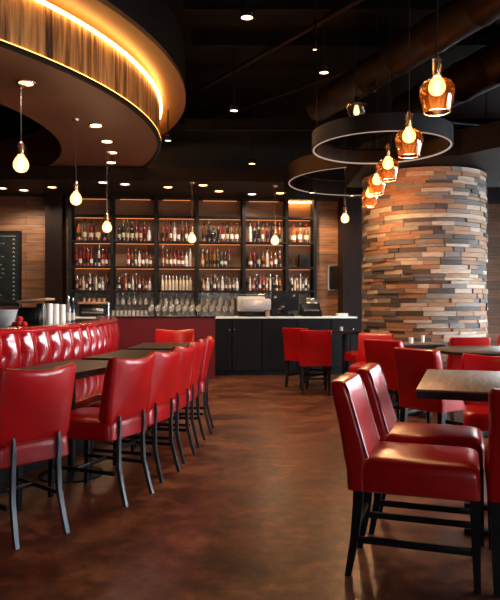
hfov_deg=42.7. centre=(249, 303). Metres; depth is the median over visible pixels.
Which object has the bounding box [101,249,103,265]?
bottle
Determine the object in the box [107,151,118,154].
recessed light
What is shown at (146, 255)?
bottle
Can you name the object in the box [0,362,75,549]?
dining chair
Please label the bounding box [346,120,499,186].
ceiling slab
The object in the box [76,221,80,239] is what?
bottle
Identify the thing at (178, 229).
bottle
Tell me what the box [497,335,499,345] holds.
dining chair
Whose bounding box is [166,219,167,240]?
bottle
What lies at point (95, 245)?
bottle
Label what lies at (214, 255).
bottle
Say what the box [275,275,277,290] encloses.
bottle
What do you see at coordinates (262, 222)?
bottle
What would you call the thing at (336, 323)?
bar cabinet
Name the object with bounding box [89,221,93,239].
bottle
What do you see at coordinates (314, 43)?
spotlight
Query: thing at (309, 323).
bar cabinet
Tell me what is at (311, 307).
cash register
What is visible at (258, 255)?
bottle
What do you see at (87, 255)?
bottle
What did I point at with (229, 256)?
bottle
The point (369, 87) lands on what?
glass pendant
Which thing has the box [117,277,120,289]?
bottle
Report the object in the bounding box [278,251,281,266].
bottle
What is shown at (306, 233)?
bottle
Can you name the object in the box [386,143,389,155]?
socket
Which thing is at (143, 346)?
table
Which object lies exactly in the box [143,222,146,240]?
bottle
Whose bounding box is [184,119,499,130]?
joist
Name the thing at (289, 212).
bottle shelves
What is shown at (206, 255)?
bottle
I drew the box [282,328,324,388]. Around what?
dining chair
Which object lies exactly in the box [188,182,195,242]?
pendant
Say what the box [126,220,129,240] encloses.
bottle
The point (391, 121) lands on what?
ring light
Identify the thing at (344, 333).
dining table
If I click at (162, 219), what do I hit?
bottle
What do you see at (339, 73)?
ceiling pipe
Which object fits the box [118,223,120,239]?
bottle
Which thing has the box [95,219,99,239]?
bottle
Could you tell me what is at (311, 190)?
spotlight
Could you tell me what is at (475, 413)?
dining chair
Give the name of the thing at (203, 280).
bottle
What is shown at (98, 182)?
recessed light
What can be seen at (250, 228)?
bottle
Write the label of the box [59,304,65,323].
cup stack
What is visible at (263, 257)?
bottle
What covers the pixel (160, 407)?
dining chair
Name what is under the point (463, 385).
dining table
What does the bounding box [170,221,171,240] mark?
bottle
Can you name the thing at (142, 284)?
bottle
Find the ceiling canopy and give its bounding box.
[0,0,185,167]
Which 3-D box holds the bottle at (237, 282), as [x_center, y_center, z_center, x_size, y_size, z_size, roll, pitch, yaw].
[-0.267,-0.420,13.288,0.073,0.277,0.073,0,0,1]
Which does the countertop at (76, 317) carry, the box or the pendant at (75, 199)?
the box
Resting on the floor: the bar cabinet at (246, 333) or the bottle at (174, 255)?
the bar cabinet at (246, 333)
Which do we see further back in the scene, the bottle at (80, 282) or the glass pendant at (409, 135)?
the bottle at (80, 282)
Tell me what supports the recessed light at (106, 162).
attached to the ceiling canopy
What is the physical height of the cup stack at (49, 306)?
0.265 m
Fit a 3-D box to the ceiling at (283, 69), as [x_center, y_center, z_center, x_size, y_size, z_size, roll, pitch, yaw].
[-2.100,-3.900,6.200,21.400,0.200,19.600,0,0,0]
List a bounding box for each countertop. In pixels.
[66,319,97,322]
[75,316,356,318]
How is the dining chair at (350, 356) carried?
on the floor
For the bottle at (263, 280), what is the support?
on the bottle shelves
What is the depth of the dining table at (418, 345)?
7.78 m
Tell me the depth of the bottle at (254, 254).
13.31 m
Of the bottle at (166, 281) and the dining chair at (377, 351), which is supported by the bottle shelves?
the bottle at (166, 281)
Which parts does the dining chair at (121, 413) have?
leg, leg, seat, leg, backrest, leg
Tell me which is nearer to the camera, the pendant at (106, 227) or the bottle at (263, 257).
the pendant at (106, 227)
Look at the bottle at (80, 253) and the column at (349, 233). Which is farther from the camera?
the column at (349, 233)
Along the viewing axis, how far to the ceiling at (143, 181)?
11.54 m
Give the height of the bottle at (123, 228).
0.421 m
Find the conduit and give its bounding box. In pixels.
[450,121,482,126]
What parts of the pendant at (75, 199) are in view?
bulb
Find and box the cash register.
[300,298,321,315]
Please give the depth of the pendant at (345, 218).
11.86 m
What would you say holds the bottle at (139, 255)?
on the bottle shelves
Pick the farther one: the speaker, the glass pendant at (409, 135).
the speaker
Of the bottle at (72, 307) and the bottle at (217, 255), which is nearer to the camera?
the bottle at (72, 307)
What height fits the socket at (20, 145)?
0.161 m
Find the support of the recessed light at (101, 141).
attached to the ceiling canopy
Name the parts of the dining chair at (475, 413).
seat, backrest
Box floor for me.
[0,374,499,599]
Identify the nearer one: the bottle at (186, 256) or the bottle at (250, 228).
the bottle at (186, 256)
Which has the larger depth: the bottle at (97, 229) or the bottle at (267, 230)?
the bottle at (267, 230)
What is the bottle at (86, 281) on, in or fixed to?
on the bottle shelves
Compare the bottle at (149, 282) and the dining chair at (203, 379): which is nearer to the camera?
the dining chair at (203, 379)
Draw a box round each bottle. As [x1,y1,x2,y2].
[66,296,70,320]
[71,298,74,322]
[75,249,77,265]
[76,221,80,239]
[79,247,81,265]
[79,276,81,289]
[82,274,84,289]
[83,218,86,239]
[83,247,85,265]
[85,274,87,289]
[86,248,88,265]
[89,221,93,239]
[90,248,92,265]
[92,274,94,289]
[94,245,95,265]
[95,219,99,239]
[98,245,99,265]
[98,274,100,289]
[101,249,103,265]
[102,222,106,239]
[105,249,107,265]
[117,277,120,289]
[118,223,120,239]
[121,274,123,289]
[122,220,124,239]
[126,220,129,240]
[127,248,129,265]
[128,274,130,289]
[130,221,133,240]
[130,249,133,265]
[131,274,133,289]
[134,249,136,265]
[135,220,137,240]
[138,248,140,265]
[138,274,140,289]
[139,220,142,240]
[141,277,144,289]
[142,250,144,265]
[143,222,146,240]
[145,247,147,265]
[147,225,150,240]
[148,277,150,289]
[149,251,151,265]
[161,275,163,289]
[162,219,163,240]
[162,245,163,265]
[165,249,168,265]
[165,276,167,289]
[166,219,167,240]
[168,276,170,289]
[169,249,171,265]
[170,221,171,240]
[173,222,175,240]
[173,247,175,265]
[175,276,177,289]
[177,223,179,240]
[177,250,179,265]
[179,276,181,289]
[181,221,183,240]
[181,251,183,265]
[182,276,184,289]
[185,222,187,240]
[185,250,187,265]
[189,246,190,265]
[189,276,191,289]
[201,249,203,266]
[202,222,205,240]
[202,275,204,289]
[205,250,207,266]
[207,221,210,240]
[209,249,211,266]
[210,274,212,289]
[211,225,215,240]
[213,250,215,266]
[213,275,215,289]
[216,249,218,266]
[217,221,219,240]
[217,274,219,289]
[220,252,223,266]
[221,223,224,240]
[221,276,223,289]
[224,252,226,266]
[224,276,227,289]
[226,221,228,240]
[228,249,230,266]
[228,276,230,289]
[230,223,233,240]
[232,274,234,289]
[235,223,238,241]
[235,277,238,289]
[248,252,251,266]
[249,220,251,241]
[252,276,254,289]
[253,223,255,241]
[253,247,255,266]
[257,221,260,241]
[257,248,259,266]
[261,250,264,266]
[262,222,263,241]
[262,275,264,289]
[266,223,268,241]
[266,247,268,266]
[269,252,272,266]
[270,223,272,241]
[272,275,274,290]
[274,247,276,266]
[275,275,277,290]
[278,222,280,241]
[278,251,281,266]
[279,277,281,290]
[291,225,295,241]
[296,275,298,290]
[298,222,301,241]
[304,224,308,241]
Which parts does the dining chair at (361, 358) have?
seat, backrest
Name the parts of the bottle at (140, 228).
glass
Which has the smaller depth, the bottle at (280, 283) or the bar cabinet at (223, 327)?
the bar cabinet at (223, 327)
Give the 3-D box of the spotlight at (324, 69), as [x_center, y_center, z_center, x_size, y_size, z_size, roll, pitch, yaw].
[0.929,-3.350,8.035,0.130,0.900,0.130,0,0,0]
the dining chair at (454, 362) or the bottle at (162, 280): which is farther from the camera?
the bottle at (162, 280)
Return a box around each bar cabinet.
[215,319,231,374]
[232,319,261,374]
[261,318,296,374]
[295,318,330,374]
[330,318,354,373]
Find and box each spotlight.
[164,110,171,141]
[229,48,238,111]
[240,0,253,20]
[248,158,255,164]
[309,188,314,193]
[312,13,317,50]
[319,13,328,74]
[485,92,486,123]
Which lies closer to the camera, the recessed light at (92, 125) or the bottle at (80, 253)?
the recessed light at (92, 125)
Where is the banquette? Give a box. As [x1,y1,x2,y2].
[0,316,119,482]
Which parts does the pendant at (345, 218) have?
bulb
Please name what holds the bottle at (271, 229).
on the bottle shelves
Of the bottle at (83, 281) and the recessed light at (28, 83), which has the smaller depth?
the recessed light at (28, 83)
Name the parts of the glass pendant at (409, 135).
cord, bulb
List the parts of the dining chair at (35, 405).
leg, leg, seat, backrest, leg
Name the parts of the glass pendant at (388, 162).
bulb, cord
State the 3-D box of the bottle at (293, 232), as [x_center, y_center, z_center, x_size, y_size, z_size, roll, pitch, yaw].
[0.913,-1.475,13.420,0.112,0.368,0.112,0,0,0]
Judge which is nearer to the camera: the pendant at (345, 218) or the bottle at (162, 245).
the pendant at (345, 218)
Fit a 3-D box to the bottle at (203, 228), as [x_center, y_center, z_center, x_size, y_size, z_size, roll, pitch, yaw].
[-0.951,-1.489,13.234,0.081,0.396,0.081,0,0,0]
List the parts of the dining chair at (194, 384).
seat, leg, backrest, leg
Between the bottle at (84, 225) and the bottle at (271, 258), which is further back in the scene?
the bottle at (271, 258)
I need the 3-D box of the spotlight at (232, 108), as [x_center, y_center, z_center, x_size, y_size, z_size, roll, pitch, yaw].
[-0.232,-3.300,9.285,0.134,1.000,0.134,0,0,0]
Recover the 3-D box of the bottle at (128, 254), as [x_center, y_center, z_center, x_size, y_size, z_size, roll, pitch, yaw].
[-2.481,-0.956,13.075,0.061,0.370,0.061,0,0,0]
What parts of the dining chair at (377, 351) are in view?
backrest, leg, leg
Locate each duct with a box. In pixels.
[306,0,499,120]
[389,38,499,114]
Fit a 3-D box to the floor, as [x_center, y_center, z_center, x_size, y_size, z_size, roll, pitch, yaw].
[-2.100,1.500,6.200,21.400,0.200,19.600,0,0,0]
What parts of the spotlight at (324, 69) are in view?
rod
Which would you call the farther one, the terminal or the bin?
the terminal
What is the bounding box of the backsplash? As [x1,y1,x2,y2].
[75,292,309,315]
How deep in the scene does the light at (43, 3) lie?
7.24 m
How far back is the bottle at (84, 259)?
12.99 m
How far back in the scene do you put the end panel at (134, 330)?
11.95 m
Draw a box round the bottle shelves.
[67,195,317,315]
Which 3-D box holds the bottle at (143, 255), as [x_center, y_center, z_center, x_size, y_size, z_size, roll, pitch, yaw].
[-2.192,-0.941,13.128,0.062,0.340,0.062,0,0,0]
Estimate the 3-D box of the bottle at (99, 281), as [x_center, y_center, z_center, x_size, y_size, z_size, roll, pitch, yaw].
[-3.061,-0.443,13.013,0.053,0.323,0.053,0,0,0]
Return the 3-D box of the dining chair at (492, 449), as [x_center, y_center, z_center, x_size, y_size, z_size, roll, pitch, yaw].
[1.461,0.899,3.264,0.484,1.002,0.737,0,0,19]
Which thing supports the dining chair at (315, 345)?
on the floor
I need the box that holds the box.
[336,313,347,315]
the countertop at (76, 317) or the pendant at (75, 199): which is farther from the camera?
the countertop at (76, 317)
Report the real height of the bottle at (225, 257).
0.311 m
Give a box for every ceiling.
[0,0,499,123]
[0,166,283,197]
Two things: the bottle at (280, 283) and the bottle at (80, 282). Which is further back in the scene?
the bottle at (280, 283)
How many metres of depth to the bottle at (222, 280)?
13.24 m
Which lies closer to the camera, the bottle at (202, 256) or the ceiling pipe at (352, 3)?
the ceiling pipe at (352, 3)
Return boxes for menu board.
[0,231,21,305]
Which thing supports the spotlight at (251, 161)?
hanging from the ceiling at (283, 69)
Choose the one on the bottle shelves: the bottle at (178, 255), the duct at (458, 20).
the bottle at (178, 255)
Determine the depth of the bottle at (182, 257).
13.14 m
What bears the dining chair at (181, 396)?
on the floor
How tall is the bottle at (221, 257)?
0.311 m
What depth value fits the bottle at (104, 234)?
12.99 m
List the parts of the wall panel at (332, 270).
panel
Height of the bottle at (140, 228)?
0.421 m
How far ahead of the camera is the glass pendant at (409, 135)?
5.38 m
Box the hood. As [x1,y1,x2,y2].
[242,299,270,309]
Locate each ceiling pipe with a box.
[198,0,364,91]
[211,65,355,118]
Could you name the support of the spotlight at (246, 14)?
hanging from the ceiling at (283, 69)
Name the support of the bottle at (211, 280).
on the bottle shelves
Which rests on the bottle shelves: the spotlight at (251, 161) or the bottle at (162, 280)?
the bottle at (162, 280)
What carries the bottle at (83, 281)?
on the bottle shelves
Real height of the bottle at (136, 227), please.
0.430 m
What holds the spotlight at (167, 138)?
hanging from the ceiling canopy
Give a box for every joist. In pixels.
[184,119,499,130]
[191,33,499,47]
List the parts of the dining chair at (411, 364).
leg, backrest, leg, seat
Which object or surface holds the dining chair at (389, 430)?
on the floor
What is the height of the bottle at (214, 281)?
0.323 m
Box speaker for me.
[298,254,309,266]
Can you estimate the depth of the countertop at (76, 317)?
12.57 m
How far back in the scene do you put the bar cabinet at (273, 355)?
12.58 m
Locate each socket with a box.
[15,142,26,154]
[71,182,80,193]
[103,213,110,222]
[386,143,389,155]
[407,111,410,126]
[434,55,439,74]
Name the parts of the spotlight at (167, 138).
rod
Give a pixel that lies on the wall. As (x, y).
(25, 213)
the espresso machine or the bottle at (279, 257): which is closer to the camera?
the espresso machine
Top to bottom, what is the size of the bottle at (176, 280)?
0.304 m
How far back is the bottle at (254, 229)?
13.31 m
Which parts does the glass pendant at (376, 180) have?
bulb, cord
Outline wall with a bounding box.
[0,123,499,345]
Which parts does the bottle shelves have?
post, shelf, shelf, shelf, shelf, post, shelf, shelf, shelf, shelf, post, shelf, shelf, shelf, shelf, post, shelf, shelf, shelf, shelf, post, shelf, shelf, shelf, shelf, post, shelf, shelf, shelf, shelf, post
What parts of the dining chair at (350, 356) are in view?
leg, seat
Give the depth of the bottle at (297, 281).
13.41 m
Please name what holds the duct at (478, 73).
hanging from the ceiling at (283, 69)
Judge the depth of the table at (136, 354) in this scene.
6.46 m
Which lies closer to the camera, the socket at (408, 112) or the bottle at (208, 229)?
the socket at (408, 112)
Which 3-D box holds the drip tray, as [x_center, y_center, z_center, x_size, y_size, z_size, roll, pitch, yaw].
[0.022,0.199,12.850,0.544,0.100,0.440,0,0,-5]
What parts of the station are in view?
wooden lid, post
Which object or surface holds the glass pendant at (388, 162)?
hanging from the ceiling at (283, 69)
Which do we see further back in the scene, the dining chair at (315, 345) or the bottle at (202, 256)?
the bottle at (202, 256)
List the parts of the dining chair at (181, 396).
leg, seat, leg, backrest, leg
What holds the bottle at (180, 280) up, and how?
on the bottle shelves
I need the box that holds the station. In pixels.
[15,298,54,325]
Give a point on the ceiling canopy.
(119, 65)
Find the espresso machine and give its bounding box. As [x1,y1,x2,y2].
[237,294,270,316]
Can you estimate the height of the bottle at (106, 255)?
0.340 m
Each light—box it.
[0,39,158,131]
[16,80,35,87]
[36,0,161,118]
[88,123,103,127]
[97,181,108,183]
[100,140,113,143]
[105,161,116,164]
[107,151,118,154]
[119,183,130,185]
[288,147,362,195]
[312,0,452,163]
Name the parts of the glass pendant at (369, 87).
bulb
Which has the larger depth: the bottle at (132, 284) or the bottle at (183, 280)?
the bottle at (183, 280)
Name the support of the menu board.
attached to the wall
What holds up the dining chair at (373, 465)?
on the floor
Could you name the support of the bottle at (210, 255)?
on the bottle shelves
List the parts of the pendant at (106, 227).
bulb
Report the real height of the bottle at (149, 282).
0.277 m
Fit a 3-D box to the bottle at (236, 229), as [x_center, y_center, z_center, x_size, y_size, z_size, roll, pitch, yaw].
[-0.277,-1.489,13.281,0.081,0.396,0.081,0,0,0]
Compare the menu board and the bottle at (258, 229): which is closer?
the menu board
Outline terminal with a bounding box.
[270,293,298,315]
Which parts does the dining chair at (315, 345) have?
leg, leg, backrest, leg, leg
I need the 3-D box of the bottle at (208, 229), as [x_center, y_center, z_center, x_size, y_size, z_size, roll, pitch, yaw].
[-0.851,-1.502,13.226,0.079,0.421,0.079,0,0,0]
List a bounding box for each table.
[17,360,107,483]
[82,350,170,445]
[126,343,188,420]
[331,330,361,374]
[403,342,445,417]
[416,369,499,535]
[434,346,499,437]
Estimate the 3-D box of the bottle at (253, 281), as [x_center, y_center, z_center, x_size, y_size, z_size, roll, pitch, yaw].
[0.070,-0.433,13.346,0.059,0.304,0.059,0,0,0]
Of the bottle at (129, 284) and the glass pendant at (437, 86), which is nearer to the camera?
the glass pendant at (437, 86)
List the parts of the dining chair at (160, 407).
leg, leg, seat, leg, backrest, leg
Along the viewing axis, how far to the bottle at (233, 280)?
13.28 m
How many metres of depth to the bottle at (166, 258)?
13.15 m
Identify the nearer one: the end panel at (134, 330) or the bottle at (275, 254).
the end panel at (134, 330)
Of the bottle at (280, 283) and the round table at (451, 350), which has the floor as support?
the round table at (451, 350)
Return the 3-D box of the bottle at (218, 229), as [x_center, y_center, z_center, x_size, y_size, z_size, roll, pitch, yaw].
[-0.660,-1.501,13.275,0.063,0.420,0.063,0,0,0]
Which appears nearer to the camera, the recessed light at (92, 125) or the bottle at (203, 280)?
the recessed light at (92, 125)
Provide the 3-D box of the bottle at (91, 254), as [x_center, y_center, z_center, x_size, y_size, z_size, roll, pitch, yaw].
[-3.221,-0.956,13.003,0.061,0.370,0.061,0,0,0]
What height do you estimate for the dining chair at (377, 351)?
1.002 m
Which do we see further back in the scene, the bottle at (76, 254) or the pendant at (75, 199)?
the bottle at (76, 254)
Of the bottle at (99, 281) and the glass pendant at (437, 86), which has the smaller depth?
the glass pendant at (437, 86)
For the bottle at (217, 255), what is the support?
on the bottle shelves
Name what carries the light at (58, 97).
on the ceiling canopy
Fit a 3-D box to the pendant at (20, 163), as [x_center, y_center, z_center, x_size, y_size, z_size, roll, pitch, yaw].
[-2.551,-1.957,7.130,0.169,0.986,0.169,0,0,0]
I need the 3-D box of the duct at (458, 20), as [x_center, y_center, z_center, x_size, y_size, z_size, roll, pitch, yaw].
[3.520,-3.050,3.430,0.441,0.441,13.957,0,0,-21]
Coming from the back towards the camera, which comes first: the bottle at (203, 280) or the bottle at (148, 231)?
the bottle at (203, 280)
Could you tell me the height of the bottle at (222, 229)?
0.396 m
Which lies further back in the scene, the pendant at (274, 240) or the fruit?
the pendant at (274, 240)
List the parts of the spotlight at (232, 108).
rod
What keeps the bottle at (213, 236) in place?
on the bottle shelves
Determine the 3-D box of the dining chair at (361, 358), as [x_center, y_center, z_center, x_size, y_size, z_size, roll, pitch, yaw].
[1.629,0.899,8.526,0.484,1.002,0.737,0,0,20]
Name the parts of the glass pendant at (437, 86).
cord, bulb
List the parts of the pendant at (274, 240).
bulb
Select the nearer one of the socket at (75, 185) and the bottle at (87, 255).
the socket at (75, 185)
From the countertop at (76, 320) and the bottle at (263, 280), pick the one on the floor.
the countertop at (76, 320)
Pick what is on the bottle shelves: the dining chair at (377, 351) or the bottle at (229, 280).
the bottle at (229, 280)
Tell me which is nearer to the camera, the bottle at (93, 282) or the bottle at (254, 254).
the bottle at (93, 282)
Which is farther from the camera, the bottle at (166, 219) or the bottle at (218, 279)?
the bottle at (218, 279)
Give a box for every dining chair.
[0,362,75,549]
[48,352,154,506]
[88,347,180,482]
[125,343,195,463]
[135,339,205,447]
[151,336,213,434]
[155,329,193,342]
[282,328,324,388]
[299,330,331,395]
[331,372,480,593]
[344,350,357,372]
[349,333,393,401]
[357,363,483,546]
[363,339,430,423]
[393,347,482,437]
[443,337,490,420]
[462,353,499,431]
[484,388,499,597]
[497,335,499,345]
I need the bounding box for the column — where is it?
[361,166,487,402]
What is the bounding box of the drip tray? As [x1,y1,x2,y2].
[237,311,265,316]
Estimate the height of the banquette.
1.182 m
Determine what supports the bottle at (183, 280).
on the bottle shelves
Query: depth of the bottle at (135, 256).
13.09 m
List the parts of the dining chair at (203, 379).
seat, backrest, leg, leg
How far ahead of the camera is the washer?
12.45 m
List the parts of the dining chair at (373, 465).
leg, backrest, leg, seat, leg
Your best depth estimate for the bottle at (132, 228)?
13.06 m
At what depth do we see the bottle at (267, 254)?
13.34 m
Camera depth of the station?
7.41 m
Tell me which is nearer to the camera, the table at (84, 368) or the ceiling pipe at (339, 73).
the table at (84, 368)
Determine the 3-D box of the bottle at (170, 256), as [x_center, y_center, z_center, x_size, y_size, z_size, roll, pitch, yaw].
[-1.627,-0.952,13.150,0.066,0.363,0.066,0,0,0]
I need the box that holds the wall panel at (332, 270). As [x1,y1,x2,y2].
[327,265,337,290]
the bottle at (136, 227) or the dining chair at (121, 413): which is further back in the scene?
the bottle at (136, 227)
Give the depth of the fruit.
6.65 m
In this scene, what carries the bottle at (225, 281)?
on the bottle shelves
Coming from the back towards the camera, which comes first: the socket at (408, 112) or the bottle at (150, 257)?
the bottle at (150, 257)
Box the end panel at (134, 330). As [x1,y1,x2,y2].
[111,316,215,378]
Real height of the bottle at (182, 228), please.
0.421 m
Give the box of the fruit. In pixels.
[16,316,22,320]
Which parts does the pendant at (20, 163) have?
cord, bulb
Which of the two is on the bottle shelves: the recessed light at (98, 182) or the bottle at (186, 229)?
the bottle at (186, 229)
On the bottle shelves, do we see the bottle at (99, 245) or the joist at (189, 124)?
the bottle at (99, 245)
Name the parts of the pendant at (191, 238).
bulb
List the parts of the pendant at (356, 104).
cord, bulb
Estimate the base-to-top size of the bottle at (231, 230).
0.392 m
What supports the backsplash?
attached to the wall
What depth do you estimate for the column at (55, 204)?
12.82 m
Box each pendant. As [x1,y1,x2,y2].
[13,83,28,172]
[70,118,81,204]
[102,151,111,231]
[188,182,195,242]
[271,185,278,244]
[341,206,348,222]
[346,0,366,116]
[363,85,378,207]
[367,72,386,195]
[377,0,399,181]
[395,0,422,158]
[419,0,454,115]
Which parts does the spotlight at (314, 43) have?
rod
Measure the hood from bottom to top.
0.220 m
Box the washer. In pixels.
[78,302,109,316]
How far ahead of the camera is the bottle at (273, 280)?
13.36 m
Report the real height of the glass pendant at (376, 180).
2.472 m
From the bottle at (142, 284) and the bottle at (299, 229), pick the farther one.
the bottle at (299, 229)
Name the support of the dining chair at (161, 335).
on the floor
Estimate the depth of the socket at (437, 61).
4.29 m
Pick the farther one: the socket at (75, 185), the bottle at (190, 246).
the bottle at (190, 246)
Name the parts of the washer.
panel, handle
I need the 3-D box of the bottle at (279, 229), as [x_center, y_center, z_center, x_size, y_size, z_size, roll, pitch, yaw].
[0.620,-1.506,13.393,0.072,0.430,0.072,0,0,0]
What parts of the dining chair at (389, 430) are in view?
leg, backrest, leg, seat, leg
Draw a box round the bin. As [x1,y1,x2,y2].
[0,309,17,327]
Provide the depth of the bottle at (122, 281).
13.07 m
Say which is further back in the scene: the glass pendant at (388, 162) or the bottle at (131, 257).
the bottle at (131, 257)
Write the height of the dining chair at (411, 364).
1.002 m
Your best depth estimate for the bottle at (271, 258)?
13.33 m
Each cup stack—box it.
[46,303,52,324]
[53,304,58,323]
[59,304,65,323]
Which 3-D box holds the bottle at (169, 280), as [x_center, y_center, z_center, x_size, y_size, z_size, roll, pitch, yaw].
[-1.651,-0.433,13.163,0.060,0.304,0.060,0,0,-43]
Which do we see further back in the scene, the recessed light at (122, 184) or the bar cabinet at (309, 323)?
the bar cabinet at (309, 323)
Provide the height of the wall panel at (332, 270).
0.546 m
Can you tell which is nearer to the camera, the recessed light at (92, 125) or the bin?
the bin
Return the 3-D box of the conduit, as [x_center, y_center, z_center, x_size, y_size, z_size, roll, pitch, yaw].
[2.587,-2.475,8.698,1.670,0.299,0.050,0,0,11]
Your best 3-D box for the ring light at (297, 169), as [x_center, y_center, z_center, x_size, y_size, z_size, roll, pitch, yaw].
[2.157,-3.028,11.900,2.900,1.542,2.900,0,0,0]
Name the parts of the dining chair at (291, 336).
leg, backrest, leg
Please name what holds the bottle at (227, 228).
on the bottle shelves
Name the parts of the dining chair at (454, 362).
leg, backrest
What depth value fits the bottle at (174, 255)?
13.16 m
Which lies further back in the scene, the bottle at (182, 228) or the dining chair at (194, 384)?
the bottle at (182, 228)
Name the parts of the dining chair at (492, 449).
seat, leg, backrest, leg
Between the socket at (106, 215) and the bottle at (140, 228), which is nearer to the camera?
the socket at (106, 215)
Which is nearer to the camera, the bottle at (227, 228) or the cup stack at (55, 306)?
the cup stack at (55, 306)
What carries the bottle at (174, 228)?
on the bottle shelves
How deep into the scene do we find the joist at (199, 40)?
8.99 m
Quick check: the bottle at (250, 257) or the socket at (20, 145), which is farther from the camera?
the bottle at (250, 257)

